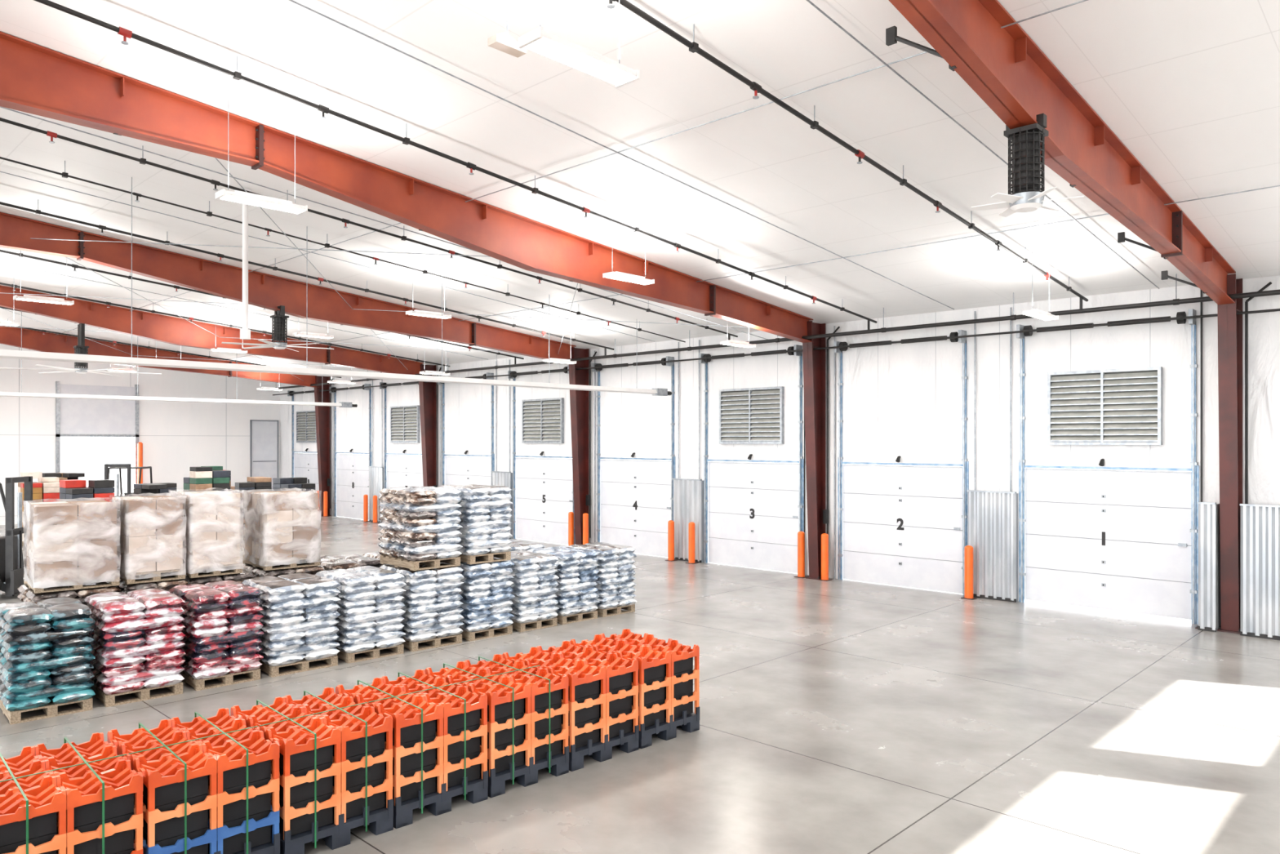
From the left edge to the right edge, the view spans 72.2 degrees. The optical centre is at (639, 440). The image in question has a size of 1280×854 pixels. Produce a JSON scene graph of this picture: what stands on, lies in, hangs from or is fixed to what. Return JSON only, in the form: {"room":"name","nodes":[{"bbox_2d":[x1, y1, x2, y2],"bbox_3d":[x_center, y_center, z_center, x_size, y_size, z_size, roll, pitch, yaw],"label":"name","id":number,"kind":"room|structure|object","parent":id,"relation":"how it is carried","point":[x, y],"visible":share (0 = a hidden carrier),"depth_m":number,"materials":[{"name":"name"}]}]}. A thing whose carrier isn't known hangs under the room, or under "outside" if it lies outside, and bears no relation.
{"room":"distribution center","nodes":[
{"label":"distribution center","id":0,"kind":"room"},
{"bbox_2d":[0,343,279,524],"bbox_3d":[-28.110,-0.642,25.737,0.200,7.284,35.400,0,0,44],"label":"wall","id":1,"kind":"structure","parent":0,"point":[175,437],"depth_m":34.92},
{"bbox_2d":[55,381,138,484],"bbox_3d":[-20.569,0.400,33.336,0.100,5.200,2.750,0,0,44],"label":"door","id":2,"kind":"structure","parent":1,"relation":"attached to","point":[74,417],"depth_m":33.24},
{"bbox_2d":[249,419,278,491],"bbox_3d":[-16.190,1.050,37.859,0.120,3.900,1.200,0,0,44],"label":"door","id":3,"kind":"structure","parent":1,"relation":"in","point":[264,433],"depth_m":37.84,"materials":[{"name":"grey"}]},
{"bbox_2d":[0,157,748,380],"bbox_3d":[-9.129,-2.929,22.150,22.868,1.162,12.011,0,0,44],"label":"pipes","id":4,"kind":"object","parent":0,"point":[215,157],"depth_m":18.99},
{"bbox_2d":[0,323,161,376],"bbox_3d":[-14.231,-2.347,22.349,3.460,1.255,3.524,0,0,44],"label":"ceiling fan","id":5,"kind":"object","parent":4,"relation":"hanging from","point":[80,348],"visible":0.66,"depth_m":22.25,"materials":[{"name":"black metal"}]},
{"bbox_2d":[221,305,333,351],"bbox_3d":[-7.526,-2.363,18.324,2.122,0.886,2.158,0,0,44],"label":"ceiling fan","id":6,"kind":"object","parent":4,"relation":"hanging from","point":[279,320],"visible":1,"depth_m":18.22,"materials":[{"name":"black metal"}]},
{"bbox_2d":[0,0,1279,377],"bbox_3d":[-12.927,-3.492,11.085,42.400,1.883,35.800,0,0,44],"label":"ceiling","id":7,"kind":"structure","parent":0,"point":[1191,88],"depth_m":10.34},
{"bbox_2d":[13,250,74,305],"bbox_3d":[-10.676,-3.158,15.722,0.220,1.340,0.880,0,0,44],"label":"light","id":8,"kind":"object","parent":7,"relation":"hanging from","point":[26,297],"visible":0.82,"depth_m":15.62,"materials":[{"name":"white paint"}]},
{"bbox_2d":[0,324,318,387],"bbox_3d":[-24.917,-3.183,22.656,0.795,2.141,34.300,0,0,44],"label":"roof beam","id":9,"kind":"structure","parent":7,"relation":"attached to","point":[37,340],"depth_m":29.75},
{"bbox_2d":[4,318,341,377],"bbox_3d":[-23.361,-3.253,21.154,0.066,1.850,34.404,0,0,44],"label":"pipe","id":10,"kind":"object","parent":7,"relation":"hanging from","point":[43,331],"visible":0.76,"depth_m":28.56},
{"bbox_2d":[0,311,357,407],"bbox_3d":[-16.021,-2.624,20.984,0.180,3.127,19.950,0,0,44],"label":"heater","id":11,"kind":"object","parent":7,"relation":"hanging from","point":[341,404],"visible":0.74,"depth_m":23.88,"materials":[{"name":"white paint"}]},
{"bbox_2d":[0,285,423,374],"bbox_3d":[-19.434,-3.183,17.365,0.795,2.141,34.300,0,0,44],"label":"roof beam","id":12,"kind":"structure","parent":7,"relation":"attached to","point":[158,327],"depth_m":24.11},
{"bbox_2d":[0,282,450,366],"bbox_3d":[-18.161,-3.248,16.031,0.066,1.879,34.555,0,0,44],"label":"pipe","id":13,"kind":"object","parent":7,"relation":"hanging from","point":[14,286],"visible":0.99,"depth_m":22.86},
{"bbox_2d":[240,188,252,339],"bbox_3d":[-5.744,-2.565,12.769,0.174,2.170,0.174,0,0,44],"label":"tube","id":14,"kind":"object","parent":7,"relation":"hanging from","point":[245,333],"visible":0.68,"depth_m":12.73,"materials":[{"name":"white paint"}]},
{"bbox_2d":[215,67,307,214],"bbox_3d":[-3.984,-3.158,9.264,0.220,1.340,0.880,0,0,44],"label":"light","id":15,"kind":"object","parent":7,"relation":"hanging from","point":[237,196],"visible":1,"depth_m":9.20,"materials":[{"name":"white paint"}]},
{"bbox_2d":[0,249,524,359],"bbox_3d":[-15.374,-3.262,13.446,0.066,1.850,34.404,0,0,44],"label":"pipe","id":16,"kind":"object","parent":7,"relation":"hanging from","point":[74,266],"visible":0.66,"depth_m":18.53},
{"bbox_2d":[0,212,576,364],"bbox_3d":[-13.951,-3.183,12.073,0.795,2.141,34.300,0,0,44],"label":"roof beam","id":17,"kind":"structure","parent":7,"relation":"attached to","point":[268,291],"depth_m":18.10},
{"bbox_2d":[0,199,613,350],"bbox_3d":[-12.761,-3.248,10.681,0.066,1.917,34.755,0,0,44],"label":"pipe","id":18,"kind":"object","parent":7,"relation":"hanging from","point":[37,211],"visible":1,"depth_m":16.65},
{"bbox_2d":[0,177,671,395],"bbox_3d":[-6.758,-2.652,13.158,0.180,3.185,21.550,0,0,44],"label":"pipe","id":19,"kind":"object","parent":7,"relation":"hanging from","point":[4,353],"visible":1,"depth_m":14.41,"materials":[{"name":"metal"}]},
{"bbox_2d":[0,156,685,342],"bbox_3d":[-10.841,-3.315,9.072,0.060,1.822,34.403,0,0,44],"label":"pipe","id":20,"kind":"object","parent":7,"relation":"hanging from","point":[64,175],"visible":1,"depth_m":14.46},
{"bbox_2d":[0,117,737,337],"bbox_3d":[-9.707,-3.248,7.942,0.060,1.860,34.455,0,0,44],"label":"pipe","id":21,"kind":"object","parent":7,"relation":"hanging from","point":[142,161],"visible":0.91,"depth_m":13.29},
{"bbox_2d":[0,31,813,342],"bbox_3d":[-8.468,-3.183,6.782,0.795,2.141,34.300,0,0,44],"label":"roof beam","id":22,"kind":"structure","parent":7,"relation":"attached to","point":[36,79],"depth_m":11.21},
{"bbox_2d":[34,0,877,323],"bbox_3d":[-7.222,-3.248,5.405,0.072,1.898,34.656,0,0,44],"label":"pipe","id":23,"kind":"object","parent":7,"relation":"hanging from","point":[236,75],"visible":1,"depth_m":9.82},
{"bbox_2d":[488,0,526,57],"bbox_3d":[-0.922,-3.265,6.101,0.100,1.089,0.260,0,0,44],"label":"sensor","id":24,"kind":"object","parent":7,"relation":"hanging from","point":[503,42],"visible":1,"depth_m":6.06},
{"bbox_2d":[518,0,639,87],"bbox_3d":[-0.386,-3.158,5.792,0.220,1.340,0.880,0,0,44],"label":"light","id":25,"kind":"object","parent":7,"relation":"hanging from","point":[549,45],"visible":1,"depth_m":5.70,"materials":[{"name":"white paint"}]},
{"bbox_2d":[602,226,654,284],"bbox_3d":[-0.162,-2.850,13.081,0.220,0.924,0.880,0,0,44],"label":"light","id":26,"kind":"object","parent":7,"relation":"hanging from","point":[616,275],"visible":1,"depth_m":13.03,"materials":[{"name":"white paint"}]},
{"bbox_2d":[0,0,1279,360],"bbox_3d":[-6.886,-3.226,17.346,41.400,1.971,17.401,0,0,44],"label":"conduit","id":27,"kind":"object","parent":7,"relation":"hanging from","point":[885,64],"depth_m":11.29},
{"bbox_2d":[263,273,1279,395],"bbox_3d":[-1.081,-2.303,23.362,41.400,0.687,0.419,0,0,44],"label":"pipe","id":28,"kind":"object","parent":7,"relation":"hanging from","point":[1175,301],"visible":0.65,"depth_m":17.09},
{"bbox_2d":[607,0,1088,301],"bbox_3d":[-4.256,-3.262,2.718,0.072,1.850,34.405,0,0,44],"label":"pipe","id":29,"kind":"object","parent":7,"relation":"hanging from","point":[693,46],"visible":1,"depth_m":8.95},
{"bbox_2d":[885,0,1235,304],"bbox_3d":[-2.985,-3.183,1.490,0.795,2.141,34.300,0,0,44],"label":"roof beam","id":30,"kind":"structure","parent":7,"relation":"attached to","point":[1004,67],"depth_m":8.25,"materials":[{"name":"red metal"}]},
{"bbox_2d":[971,113,1084,217],"bbox_3d":[3.378,-2.417,7.677,0.880,0.795,0.891,0,0,44],"label":"ceiling fan","id":31,"kind":"object","parent":30,"relation":"hanging from","point":[1028,192],"visible":0.99,"depth_m":7.58,"materials":[{"name":"black metal"}]},
{"bbox_2d":[0,515,1279,853],"bbox_3d":[-12.927,3.100,11.085,42.400,0.200,35.800,0,0,44],"label":"floor","id":32,"kind":"structure","parent":0,"point":[837,716],"depth_m":9.12,"materials":[{"name":"concrete"}]},
{"bbox_2d":[0,475,32,596],"bbox_3d":[-12.351,1.849,16.941,3.100,2.297,1.110,0,0,-8],"label":"forklift","id":33,"kind":"object","parent":32,"relation":"on","point":[11,561],"visible":0.71,"depth_m":16.72,"materials":[{"name":"black metal"}]},
{"bbox_2d":[17,471,59,546],"bbox_3d":[-17.573,1.952,25.713,1.000,2.096,1.100,0,0,-42],"label":"wooden pallet","id":34,"kind":"object","parent":32,"relation":"on","point":[47,488],"visible":0.23,"depth_m":25.37,"materials":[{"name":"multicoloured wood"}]},
{"bbox_2d":[0,596,95,724],"bbox_3d":[-6.728,2.422,9.898,0.851,1.155,1.108,0,0,-43],"label":"wooden pallet","id":35,"kind":"object","parent":32,"relation":"on","point":[46,647],"visible":1,"depth_m":9.54,"materials":[{"name":"multicoloured wood"}]},
{"bbox_2d":[17,578,120,604],"bbox_3d":[-7.374,2.422,11.320,0.990,1.155,1.100,0,0,-43],"label":"wooden pallet","id":36,"kind":"object","parent":32,"relation":"on","point":[27,594],"visible":0.12,"depth_m":11.00,"materials":[{"name":"brown wood"}]},
{"bbox_2d":[22,497,120,593],"bbox_3d":[-7.324,1.305,11.307,0.940,1.090,1.020,0,0,-41],"label":"pallet","id":37,"kind":"object","parent":36,"relation":"on","point":[68,540],"visible":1,"depth_m":10.96,"materials":[{"name":"plastic"}]},
{"bbox_2d":[0,732,142,853],"bbox_3d":[-3.850,2.558,5.717,0.850,0.884,1.148,0,0,-43],"label":"crates","id":38,"kind":"object","parent":32,"relation":"on","point":[70,798],"visible":1,"depth_m":5.51,"materials":[{"name":"plastic"}]},
{"bbox_2d":[59,479,115,502],"bbox_3d":[-14.046,1.998,22.310,1.100,2.005,1.000,0,0,42],"label":"wooden pallet","id":39,"kind":"object","parent":32,"relation":"on","point":[77,490],"visible":0.13,"depth_m":22.07,"materials":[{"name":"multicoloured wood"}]},
{"bbox_2d":[104,463,152,497],"bbox_3d":[-15.967,1.849,27.046,1.110,2.297,3.100,0,0,-12],"label":"forklift","id":40,"kind":"object","parent":32,"relation":"on","point":[108,467],"visible":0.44,"depth_m":26.73,"materials":[{"name":"metal"}]},
{"bbox_2d":[84,587,186,706],"bbox_3d":[-6.063,2.422,10.520,0.894,1.156,1.097,0,0,-43],"label":"wooden pallet","id":41,"kind":"object","parent":32,"relation":"on","point":[137,634],"visible":0.96,"depth_m":10.15,"materials":[{"name":"multicoloured wood"}]},
{"bbox_2d":[115,572,187,593],"bbox_3d":[-6.710,2.422,11.939,0.773,1.157,1.105,0,0,-43],"label":"wooden pallet","id":42,"kind":"object","parent":32,"relation":"on","point":[166,585],"visible":0.11,"depth_m":11.60,"materials":[{"name":"brown wood"}]},
{"bbox_2d":[112,493,186,584],"bbox_3d":[-6.686,1.290,11.907,0.726,1.120,1.021,0,0,-42],"label":"pallet","id":43,"kind":"object","parent":42,"relation":"on","point":[149,544],"visible":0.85,"depth_m":11.56,"materials":[{"name":"plastic"}]},
{"bbox_2d":[133,482,177,496],"bbox_3d":[-13.377,2.098,24.444,1.100,1.804,1.000,0,0,39],"label":"wooden pallet","id":44,"kind":"object","parent":32,"relation":"on","point":[140,489],"visible":0.06,"depth_m":24.26,"materials":[{"name":"brown wood"}]},
{"bbox_2d":[106,707,279,853],"bbox_3d":[-3.220,2.558,6.304,0.850,0.884,1.148,0,0,-43],"label":"crates","id":45,"kind":"object","parent":32,"relation":"on","point":[208,784],"visible":0.85,"depth_m":6.01,"materials":[{"name":"plastic"}]},
{"bbox_2d":[183,466,229,492],"bbox_3d":[-12.839,1.881,26.009,1.100,2.238,1.000,0,0,45],"label":"wooden pallet","id":46,"kind":"object","parent":32,"relation":"on","point":[202,478],"visible":0.29,"depth_m":25.62,"materials":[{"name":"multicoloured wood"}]},
{"bbox_2d":[168,579,263,690],"bbox_3d":[-5.394,2.422,11.147,0.843,1.157,1.097,0,0,-44],"label":"wooden pallet","id":47,"kind":"object","parent":32,"relation":"on","point":[222,632],"visible":0.97,"depth_m":10.78,"materials":[{"name":"multicoloured wood"}]},
{"bbox_2d":[184,569,256,584],"bbox_3d":[-6.097,2.423,12.512,0.898,1.154,1.104,0,0,-42],"label":"wooden pallet","id":48,"kind":"object","parent":32,"relation":"on","point":[239,577],"visible":0.08,"depth_m":12.19,"materials":[{"name":"brown wood"}]},
{"bbox_2d":[169,488,243,577],"bbox_3d":[-6.145,1.270,12.413,0.706,1.160,1.021,0,0,-44],"label":"pallet","id":49,"kind":"object","parent":48,"relation":"on","point":[211,540],"visible":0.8,"depth_m":12.05,"materials":[{"name":"plastic"}]},
{"bbox_2d":[230,476,271,539],"bbox_3d":[-12.158,2.072,27.436,1.000,1.855,1.100,0,0,-39],"label":"wooden pallet","id":50,"kind":"object","parent":32,"relation":"on","point":[254,483],"visible":0.16,"depth_m":27.06,"materials":[{"name":"brown wood"}]},
{"bbox_2d":[242,560,324,577],"bbox_3d":[-5.384,2.422,13.183,0.927,1.155,1.094,0,0,-43],"label":"wooden pallet","id":51,"kind":"object","parent":32,"relation":"on","point":[258,571],"visible":0.09,"depth_m":12.87,"materials":[{"name":"brown wood"}]},
{"bbox_2d":[241,487,321,570],"bbox_3d":[-5.371,1.290,13.139,0.828,1.120,1.021,0,0,-42],"label":"pallet","id":52,"kind":"object","parent":51,"relation":"on","point":[281,527],"visible":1,"depth_m":12.82,"materials":[{"name":"plastic"}]},
{"bbox_2d":[241,572,340,677],"bbox_3d":[-4.700,2.422,11.797,0.967,1.156,1.102,0,0,-43],"label":"wooden pallet","id":53,"kind":"object","parent":32,"relation":"on","point":[299,612],"visible":0.85,"depth_m":11.41,"materials":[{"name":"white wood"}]},
{"bbox_2d":[272,477,315,492],"bbox_3d":[-11.481,2.117,29.145,1.100,1.765,1.000,0,0,40],"label":"wooden pallet","id":54,"kind":"object","parent":32,"relation":"on","point":[279,483],"visible":0.11,"depth_m":28.97,"materials":[{"name":"brown wood"}]},
{"bbox_2d":[230,687,393,853],"bbox_3d":[-2.590,2.558,6.890,0.850,0.884,1.148,0,0,-43],"label":"crates","id":55,"kind":"object","parent":32,"relation":"on","point":[333,754],"visible":0.82,"depth_m":6.57,"materials":[{"name":"plastic"}]},
{"bbox_2d":[314,375,333,516],"bbox_3d":[-12.536,0.216,34.833,0.682,5.569,0.600,0,0,44],"label":"steel column","id":56,"kind":"structure","parent":32,"relation":"on","point":[322,413],"depth_m":34.98,"materials":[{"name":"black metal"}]},
{"bbox_2d":[320,553,382,570],"bbox_3d":[-4.669,2.422,13.850,0.882,1.155,1.099,0,0,-43],"label":"wooden pallet","id":57,"kind":"object","parent":32,"relation":"on","point":[343,561],"visible":0.15,"depth_m":13.61,"materials":[{"name":"brown wood"}]},
{"bbox_2d":[315,565,406,663],"bbox_3d":[-3.979,2.422,12.473,0.912,1.155,1.100,0,0,-43],"label":"wooden pallet","id":58,"kind":"object","parent":32,"relation":"on","point":[370,619],"visible":0.84,"depth_m":12.07,"materials":[{"name":"brown wood"}]},
{"bbox_2d":[335,669,488,828],"bbox_3d":[-1.959,2.558,7.477,0.850,0.884,1.148,0,0,-43],"label":"crates","id":59,"kind":"object","parent":32,"relation":"on","point":[437,730],"visible":0.71,"depth_m":7.15,"materials":[{"name":"plastic"}]},
{"bbox_2d":[379,563,464,651],"bbox_3d":[-3.284,2.423,13.127,0.903,1.155,1.095,0,0,-43],"label":"wooden pallet","id":60,"kind":"object","parent":32,"relation":"on","point":[432,597],"visible":0.8,"depth_m":12.70,"materials":[{"name":"brown wood"}]},
{"bbox_2d":[377,485,462,570],"bbox_3d":[-3.294,1.272,13.118,0.858,1.156,1.096,0,0,-43],"label":"wooden pallet","id":61,"kind":"object","parent":60,"relation":"on","point":[420,525],"visible":1,"depth_m":12.78,"materials":[{"name":"brown wood"}]},
{"bbox_2d":[418,364,441,487],"bbox_3d":[-7.053,0.216,29.541,0.682,5.569,0.600,0,0,44],"label":"steel column","id":62,"kind":"structure","parent":32,"relation":"on","point":[427,391],"depth_m":29.69,"materials":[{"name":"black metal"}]},
{"bbox_2d":[440,557,515,641],"bbox_3d":[-2.611,2.422,13.757,0.863,1.155,1.094,0,0,-43],"label":"wooden pallet","id":63,"kind":"object","parent":32,"relation":"on","point":[486,588],"visible":0.66,"depth_m":13.32,"materials":[{"name":"brown wood"}]},
{"bbox_2d":[436,484,512,564],"bbox_3d":[-2.619,1.272,13.748,0.819,1.157,1.103,0,0,-43],"label":"wooden pallet","id":64,"kind":"object","parent":63,"relation":"on","point":[485,511],"visible":0.7,"depth_m":13.32,"materials":[{"name":"brown wood"}]},
{"bbox_2d":[424,653,568,797],"bbox_3d":[-1.329,2.558,8.064,0.850,0.884,1.148,0,0,-43],"label":"crates","id":65,"kind":"object","parent":32,"relation":"on","point":[526,734],"visible":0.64,"depth_m":7.75,"materials":[{"name":"plastic"}]},
{"bbox_2d":[497,550,559,631],"bbox_3d":[-1.950,2.422,14.373,0.812,1.155,1.096,0,0,-43],"label":"wooden pallet","id":66,"kind":"object","parent":32,"relation":"on","point":[534,584],"visible":0.65,"depth_m":13.95,"materials":[{"name":"brown wood"}]},
{"bbox_2d":[527,546,599,624],"bbox_3d":[-1.334,2.422,14.955,0.842,1.157,1.093,0,0,-43],"label":"wooden pallet","id":67,"kind":"object","parent":32,"relation":"on","point":[577,595],"visible":0.74,"depth_m":14.56,"materials":[{"name":"brown wood"}]},
{"bbox_2d":[502,640,639,771],"bbox_3d":[-0.698,2.562,8.650,0.830,0.877,1.128,0,0,-43],"label":"crates","id":68,"kind":"object","parent":32,"relation":"on","point":[601,690],"visible":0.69,"depth_m":8.34,"materials":[{"name":"plastic"}]},
{"bbox_2d":[568,346,596,544],"bbox_3d":[-1.570,0.216,24.250,0.682,5.569,0.600,0,0,44],"label":"steel column","id":69,"kind":"structure","parent":32,"relation":"on","point":[579,399],"depth_m":24.41,"materials":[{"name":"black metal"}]},
{"bbox_2d":[567,542,636,617],"bbox_3d":[-0.702,2.422,15.547,0.827,1.156,1.098,0,0,-43],"label":"wooden pallet","id":70,"kind":"object","parent":32,"relation":"on","point":[615,567],"visible":0.61,"depth_m":15.15,"materials":[{"name":"brown wood"}]},
{"bbox_2d":[570,628,699,748],"bbox_3d":[-0.068,2.562,9.237,0.830,0.877,1.128,0,0,-43],"label":"crates","id":71,"kind":"object","parent":32,"relation":"on","point":[666,674],"visible":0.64,"depth_m":8.93,"materials":[{"name":"plastic"}]},
{"bbox_2d":[794,531,807,577],"bbox_3d":[3.553,2.495,19.335,0.220,1.010,0.220,0,0,44],"label":"bollard","id":72,"kind":"object","parent":32,"relation":"on","point":[801,535],"visible":1,"depth_m":19.27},
{"bbox_2d":[802,320,839,579],"bbox_3d":[3.914,0.216,18.959,0.682,5.569,0.600,0,0,44],"label":"steel column","id":73,"kind":"structure","parent":32,"relation":"on","point":[814,361],"depth_m":19.07,"materials":[{"name":"brown metal"}]},
{"bbox_2d":[817,533,831,581],"bbox_3d":[3.984,2.495,18.918,0.220,1.010,0.220,0,0,44],"label":"bollard","id":74,"kind":"object","parent":32,"relation":"on","point":[824,536],"visible":1,"depth_m":18.85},
{"bbox_2d":[960,545,977,599],"bbox_3d":[6.265,2.495,16.717,0.220,1.010,0.220,0,0,44],"label":"bollard","id":75,"kind":"object","parent":32,"relation":"on","point":[968,549],"visible":1,"depth_m":16.66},
{"bbox_2d":[1217,273,1271,634],"bbox_3d":[9.397,0.216,13.667,0.682,5.569,0.600,0,0,44],"label":"steel column","id":76,"kind":"structure","parent":32,"relation":"on","point":[1229,323],"depth_m":13.71,"materials":[{"name":"brown metal"}]},
{"bbox_2d":[280,275,1279,601],"bbox_3d":[-0.567,0.200,23.894,42.000,5.600,0.200,0,0,44],"label":"wall","id":77,"kind":"structure","parent":0,"point":[904,400],"depth_m":18.01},
{"bbox_2d":[293,453,319,493],"bbox_3d":[-13.784,1.750,36.572,2.690,2.480,0.050,0,0,44],"label":"door","id":78,"kind":"structure","parent":77,"relation":"in","point":[301,460],"depth_m":36.64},
{"bbox_2d":[296,410,316,442],"bbox_3d":[-13.847,-0.585,36.501,1.820,1.310,0.100,0,0,44],"label":"air vent","id":79,"kind":"object","parent":77,"relation":"in","point":[305,420],"visible":0.8,"depth_m":36.48,"materials":[{"name":"grey"}]},
{"bbox_2d":[329,383,371,516],"bbox_3d":[-11.192,0.430,33.830,2.930,5.140,0.257,0,0,44],"label":"hardware piece","id":80,"kind":"object","parent":77,"relation":"attached to","point":[369,388],"visible":0.88,"depth_m":34.62,"materials":[{"name":"metal"}]},
{"bbox_2d":[336,453,368,519],"bbox_3d":[-11.071,1.750,33.955,2.690,2.480,0.050,0,0,44],"label":"door","id":81,"kind":"structure","parent":77,"relation":"in","point":[345,500],"depth_m":34.04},
{"bbox_2d":[368,466,384,522],"bbox_3d":[-9.770,1.975,32.531,0.920,2.050,0.150,0,0,44],"label":"wall panel","id":82,"kind":"object","parent":77,"relation":"attached to","point":[376,473],"visible":0.83,"depth_m":32.43,"materials":[{"name":"grey metal"}]},
{"bbox_2d":[386,454,423,488],"bbox_3d":[-8.301,1.750,31.281,2.690,2.480,0.050,0,0,44],"label":"door","id":83,"kind":"structure","parent":77,"relation":"in","point":[397,464],"depth_m":31.36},
{"bbox_2d":[390,404,420,442],"bbox_3d":[-8.363,-0.585,31.209,1.820,1.310,0.100,0,0,44],"label":"air vent","id":84,"kind":"object","parent":77,"relation":"in","point":[405,420],"visible":1,"depth_m":31.17,"materials":[{"name":"grey"}]},
{"bbox_2d":[436,372,494,485],"bbox_3d":[-5.708,0.430,28.538,2.930,5.140,0.257,0,0,44],"label":"hardware piece","id":85,"kind":"object","parent":77,"relation":"attached to","point":[487,374],"visible":0.52,"depth_m":28.19,"materials":[{"name":"metal"}]},
{"bbox_2d":[444,456,491,484],"bbox_3d":[-5.588,1.750,28.663,2.690,2.480,0.050,0,0,44],"label":"door","id":86,"kind":"structure","parent":77,"relation":"in","point":[479,468],"depth_m":28.65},
{"bbox_2d":[491,471,512,538],"bbox_3d":[-4.286,1.975,27.240,0.920,2.050,0.150,0,0,44],"label":"wall panel","id":87,"kind":"object","parent":77,"relation":"attached to","point":[499,477],"visible":0.4,"depth_m":27.01,"materials":[{"name":"grey metal"}]},
{"bbox_2d":[507,364,575,544],"bbox_3d":[-2.938,0.430,25.865,2.930,5.140,0.257,0,0,44],"label":"hardware piece","id":88,"kind":"object","parent":77,"relation":"attached to","point":[513,377],"visible":0.59,"depth_m":26.86,"materials":[{"name":"metal"}]},
{"bbox_2d":[521,397,564,443],"bbox_3d":[-2.880,-0.585,25.918,1.820,1.310,0.100,0,0,44],"label":"air vent","id":89,"kind":"object","parent":77,"relation":"in","point":[543,419],"visible":1,"depth_m":25.87,"materials":[{"name":"grey"}]},
{"bbox_2d":[515,457,572,544],"bbox_3d":[-2.818,1.750,25.990,2.690,2.480,0.050,0,0,44],"label":"door","id":90,"kind":"structure","parent":77,"relation":"in","point":[557,487],"depth_m":25.97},
{"bbox_2d":[591,355,675,542],"bbox_3d":[-0.225,0.430,23.247,2.930,5.140,0.257,0,0,44],"label":"hardware piece","id":91,"kind":"object","parent":77,"relation":"attached to","point":[671,364],"visible":0.79,"depth_m":23.11,"materials":[{"name":"metal"}]},
{"bbox_2d":[600,459,671,556],"bbox_3d":[-0.105,1.750,23.372,2.690,2.480,0.050,0,0,44],"label":"door","id":92,"kind":"structure","parent":77,"relation":"in","point":[652,482],"depth_m":23.31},
{"bbox_2d":[671,478,703,562],"bbox_3d":[1.197,1.975,21.949,0.920,2.050,0.150,0,0,44],"label":"wall panel","id":93,"kind":"object","parent":77,"relation":"attached to","point":[688,494],"visible":0.91,"depth_m":21.93,"materials":[{"name":"grey metal"}]},
{"bbox_2d":[719,386,784,444],"bbox_3d":[2.603,-0.585,20.626,1.820,1.310,0.100,0,0,44],"label":"air vent","id":94,"kind":"object","parent":77,"relation":"in","point":[747,415],"visible":1,"depth_m":20.59,"materials":[{"name":"grey"}]},
{"bbox_2d":[699,344,804,563],"bbox_3d":[2.545,0.430,20.573,2.930,5.140,0.257,0,0,44],"label":"hardware piece","id":95,"kind":"object","parent":77,"relation":"attached to","point":[801,506],"visible":0.84,"depth_m":20.57,"materials":[{"name":"metal"}]},
{"bbox_2d":[708,461,799,573],"bbox_3d":[2.666,1.750,20.698,2.690,2.480,0.050,0,0,44],"label":"door","id":96,"kind":"structure","parent":77,"relation":"in","point":[775,499],"depth_m":20.63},
{"bbox_2d":[372,289,1202,578],"bbox_3d":[-1.531,0.250,24.630,29.738,5.500,0.032,0,0,44],"label":"wall panel","id":97,"kind":"object","parent":77,"relation":"attached to","point":[1201,290],"visible":0.7,"depth_m":19.06,"materials":[{"name":"white metal"}]},
{"bbox_2d":[833,329,968,595],"bbox_3d":[5.258,0.430,17.956,2.930,5.140,0.257,0,0,44],"label":"hardware piece","id":98,"kind":"object","parent":77,"relation":"attached to","point":[965,464],"visible":0.83,"depth_m":17.51,"materials":[{"name":"metal"}]},
{"bbox_2d":[843,464,962,593],"bbox_3d":[5.378,1.750,18.080,2.690,2.480,0.050,0,0,44],"label":"door","id":99,"kind":"structure","parent":77,"relation":"in","point":[930,553],"depth_m":18.00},
{"bbox_2d":[966,489,1017,602],"bbox_3d":[6.680,1.975,16.657,0.920,2.050,0.150,0,0,44],"label":"wall panel","id":100,"kind":"object","parent":77,"relation":"attached to","point":[992,515],"visible":0.94,"depth_m":16.56,"materials":[{"name":"grey metal"}]},
{"bbox_2d":[1047,366,1162,444],"bbox_3d":[8.086,-0.585,15.335,1.820,1.310,0.100,0,0,44],"label":"air vent","id":101,"kind":"object","parent":77,"relation":"in","point":[1109,406],"visible":1,"depth_m":15.29,"materials":[{"name":"grey"}]},
{"bbox_2d":[1014,308,1199,624],"bbox_3d":[8.028,0.430,15.282,2.930,5.140,0.257,0,0,44],"label":"hardware piece","id":102,"kind":"object","parent":77,"relation":"attached to","point":[1194,469],"visible":0.85,"depth_m":14.40,"materials":[{"name":"metal"}]},
{"bbox_2d":[1025,468,1191,619],"bbox_3d":[8.149,1.730,15.407,2.690,2.440,0.050,0,0,44],"label":"door","id":103,"kind":"structure","parent":77,"relation":"in","point":[1144,522],"depth_m":15.30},
{"bbox_2d":[1197,502,1221,631],"bbox_3d":[9.117,1.985,14.027,0.240,2.030,0.550,0,0,44],"label":"wall panel","id":104,"kind":"object","parent":77,"relation":"attached to","point":[1209,539],"visible":0.97,"depth_m":13.86,"materials":[{"name":"grey metal"}]},
{"bbox_2d":[1240,503,1279,639],"bbox_3d":[11.823,1.985,11.416,6.640,2.030,0.550,0,0,44],"label":"wall panel","id":105,"kind":"object","parent":77,"relation":"attached to","point":[1260,523],"visible":1,"depth_m":13.37,"materials":[{"name":"grey metal"}]},
{"label":"outside","id":106,"kind":"structure","parent":0,"visible":0},
{"bbox_2d":[60,467,1191,620],"bbox_3d":[-14.392,3.360,13.888,200.000,0.280,200.000,0,0,44],"label":"ground","id":107,"kind":"structure","parent":106,"point":[91,473],"depth_m":77.79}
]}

